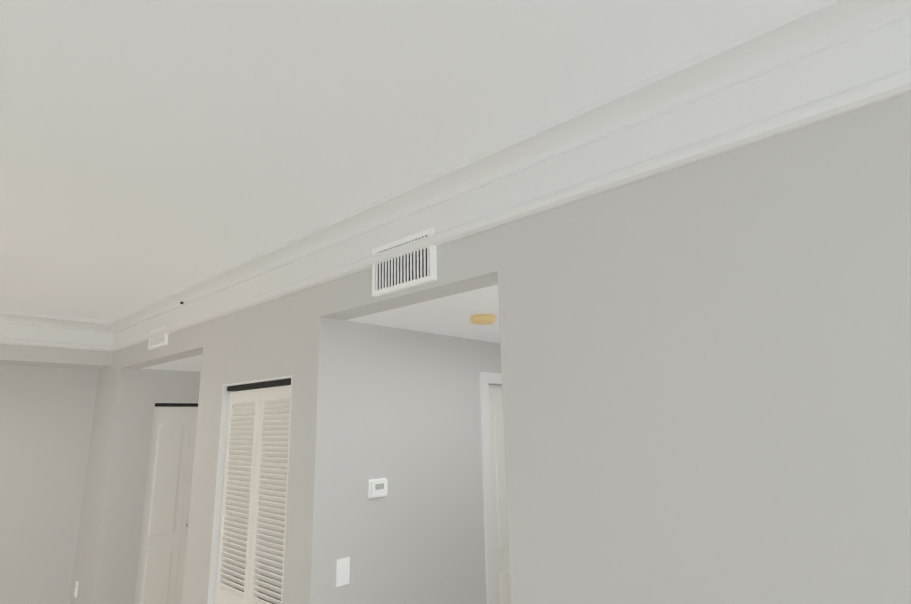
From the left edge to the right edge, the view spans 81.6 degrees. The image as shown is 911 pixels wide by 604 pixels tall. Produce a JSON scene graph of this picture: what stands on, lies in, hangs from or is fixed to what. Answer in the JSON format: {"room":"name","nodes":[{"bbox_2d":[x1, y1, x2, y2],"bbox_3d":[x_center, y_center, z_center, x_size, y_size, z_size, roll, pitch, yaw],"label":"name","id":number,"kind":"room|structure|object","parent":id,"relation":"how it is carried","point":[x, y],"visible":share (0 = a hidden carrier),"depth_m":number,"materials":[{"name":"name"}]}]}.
{"room":"living room","nodes":[
{"label":"living room","id":0,"kind":"room"},
{"bbox_2d":[0,364,98,603],"bbox_3d":[-5.280,1.214,2.894,0.150,2.740,5.470,-13,-17,41],"label":"wall","id":1,"kind":"structure","parent":0,"point":[46,416],"depth_m":4.59,"materials":[{"name":"paint"}]},
{"bbox_2d":[114,369,200,603],"bbox_3d":[-2.513,1.602,4.888,0.100,2.740,0.960,-13,-17,41],"label":"wall","id":2,"kind":"structure","parent":0,"point":[166,386],"depth_m":4.59,"materials":[{"name":"paint"}]},
{"bbox_2d":[134,402,197,603],"bbox_3d":[-2.495,1.949,4.814,0.089,2.030,0.679,-13,-17,41],"label":"door frame","id":3,"kind":"structure","parent":2,"relation":"attached to","point":[190,404],"depth_m":4.82,"materials":[{"name":"white wood"}]},
{"bbox_2d":[135,407,197,603],"bbox_3d":[-2.486,1.960,4.802,0.058,1.978,0.668,-13,-17,41],"label":"door","id":4,"kind":"structure","parent":2,"relation":"in","point":[160,575],"depth_m":4.72,"materials":[{"name":"white wood"}]},
{"bbox_2d":[155,406,184,406],"bbox_3d":[-2.730,1.918,5.038,0.520,2.200,0.780,-13,-17,41],"label":"wall","id":5,"kind":"structure","parent":0,"point":[169,406],"depth_m":5.40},
{"bbox_2d":[141,354,201,371],"bbox_3d":[-1.868,0.481,4.530,1.690,0.100,0.980,-13,-17,41],"label":"ceiling","id":6,"kind":"structure","parent":0,"point":[193,363],"depth_m":4.53,"materials":[{"name":"paint"}]},
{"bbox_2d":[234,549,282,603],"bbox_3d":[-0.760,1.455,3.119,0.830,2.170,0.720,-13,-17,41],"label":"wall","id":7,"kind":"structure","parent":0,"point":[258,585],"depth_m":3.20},
{"bbox_2d":[0,0,816,321],"bbox_3d":[-1.070,-1.102,-0.448,11.800,0.120,5.620,-13,-17,41],"label":"ceiling","id":8,"kind":"structure","parent":0,"point":[152,150],"depth_m":1.60,"materials":[{"name":"paint"}]},
{"bbox_2d":[0,344,113,368],"bbox_3d":[-4.085,0.242,4.066,0.400,0.380,2.450,-13,-17,41],"label":"beam","id":9,"kind":"structure","parent":8,"relation":"attached to","point":[43,356],"depth_m":4.51,"materials":[{"name":"paint"}]},
{"bbox_2d":[338,320,501,603],"bbox_3d":[0.409,1.248,3.613,0.100,2.740,2.950,-13,-17,41],"label":"wall","id":10,"kind":"structure","parent":0,"point":[411,431],"depth_m":2.87,"materials":[{"name":"paint"}]},
{"bbox_2d":[336,557,349,586],"bbox_3d":[-0.526,1.262,2.470,0.009,0.116,0.072,-13,-17,41],"label":"hall light switch","id":11,"kind":"object","parent":10,"relation":"attached to","point":[342,571],"visible":1,"depth_m":2.47,"materials":[{"name":"white plastic"}]},
{"bbox_2d":[368,478,387,498],"bbox_3d":[-0.391,0.948,2.690,0.022,0.090,0.116,-13,-17,41],"label":"thermostat","id":12,"kind":"object","parent":10,"relation":"attached to","point":[378,487],"visible":1,"depth_m":2.68,"materials":[{"name":"white plastic"}]},
{"bbox_2d":[480,372,501,603],"bbox_3d":[0.469,1.565,3.596,0.125,2.110,0.960,-13,-17,41],"label":"door frame","id":13,"kind":"structure","parent":10,"relation":"attached to","point":[486,378],"depth_m":3.31,"materials":[{"name":"white wood"}]},
{"bbox_2d":[489,385,510,603],"bbox_3d":[0.465,1.597,3.594,0.043,2.024,0.812,-13,-17,41],"label":"door","id":14,"kind":"structure","parent":10,"relation":"in","point":[501,552],"depth_m":3.45,"materials":[{"name":"white wood"}]},
{"bbox_2d":[346,284,499,342],"bbox_3d":[0.800,0.166,3.401,1.110,0.100,2.850,-13,-17,41],"label":"ceiling","id":15,"kind":"structure","parent":0,"point":[449,315],"depth_m":2.66,"materials":[{"name":"paint"}]},
{"bbox_2d":[470,314,495,324],"bbox_3d":[0.140,0.092,2.698,0.130,0.037,0.130,-13,-17,41],"label":"smoke detector","id":16,"kind":"object","parent":15,"relation":"attached to","point":[482,319],"visible":1,"depth_m":2.65,"materials":[{"name":"yellow plastic"}]},
{"bbox_2d":[70,92,910,603],"bbox_3d":[0.860,0.685,1.167,11.650,2.740,0.150,-13,-17,41],"label":"wall","id":17,"kind":"structure","parent":0,"point":[706,378],"depth_m":1.42,"materials":[{"name":"paint"}]},
{"bbox_2d":[74,581,78,597],"bbox_3d":[-3.246,2.458,4.518,0.072,0.116,0.010,-13,-17,41],"label":"electrical outlet","id":18,"kind":"object","parent":17,"relation":"attached to","point":[76,588],"visible":1,"depth_m":4.51,"materials":[{"name":"white plastic"}]},
{"bbox_2d":[148,326,168,348],"bbox_3d":[-2.282,0.277,4.060,0.340,0.140,0.026,-13,-17,41],"label":"air vent","id":19,"kind":"object","parent":17,"relation":"in","point":[158,341],"visible":0.56,"depth_m":4.03,"materials":[{"name":"white metal"}]},
{"bbox_2d":[207,375,292,603],"bbox_3d":[-1.069,1.446,2.774,0.789,2.050,0.099,-13,-17,41],"label":"door frame","id":20,"kind":"structure","parent":17,"relation":"attached to","point":[261,383],"depth_m":3.04,"materials":[{"name":"white wood"}]},
{"bbox_2d":[215,385,290,603],"bbox_3d":[-1.077,1.460,2.761,0.754,1.993,0.059,-13,-17,41],"label":"louvered bifold door","id":21,"kind":"structure","parent":17,"relation":"in","point":[252,523],"depth_m":2.86,"materials":[{"name":"white wood"}]},
{"bbox_2d":[372,228,436,296],"bbox_3d":[-0.221,-0.160,2.231,0.380,0.215,0.026,-13,-17,41],"label":"air vent","id":22,"kind":"object","parent":17,"relation":"in","point":[410,269],"visible":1,"depth_m":2.20,"materials":[{"name":"white metal"}]},
{"bbox_2d":[100,0,910,351],"bbox_3d":[0.844,-0.566,1.272,10.804,0.257,0.094,-13,-17,41],"label":"crown molding","id":23,"kind":"structure","parent":17,"relation":"attached to","point":[814,62],"depth_m":1.61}
]}

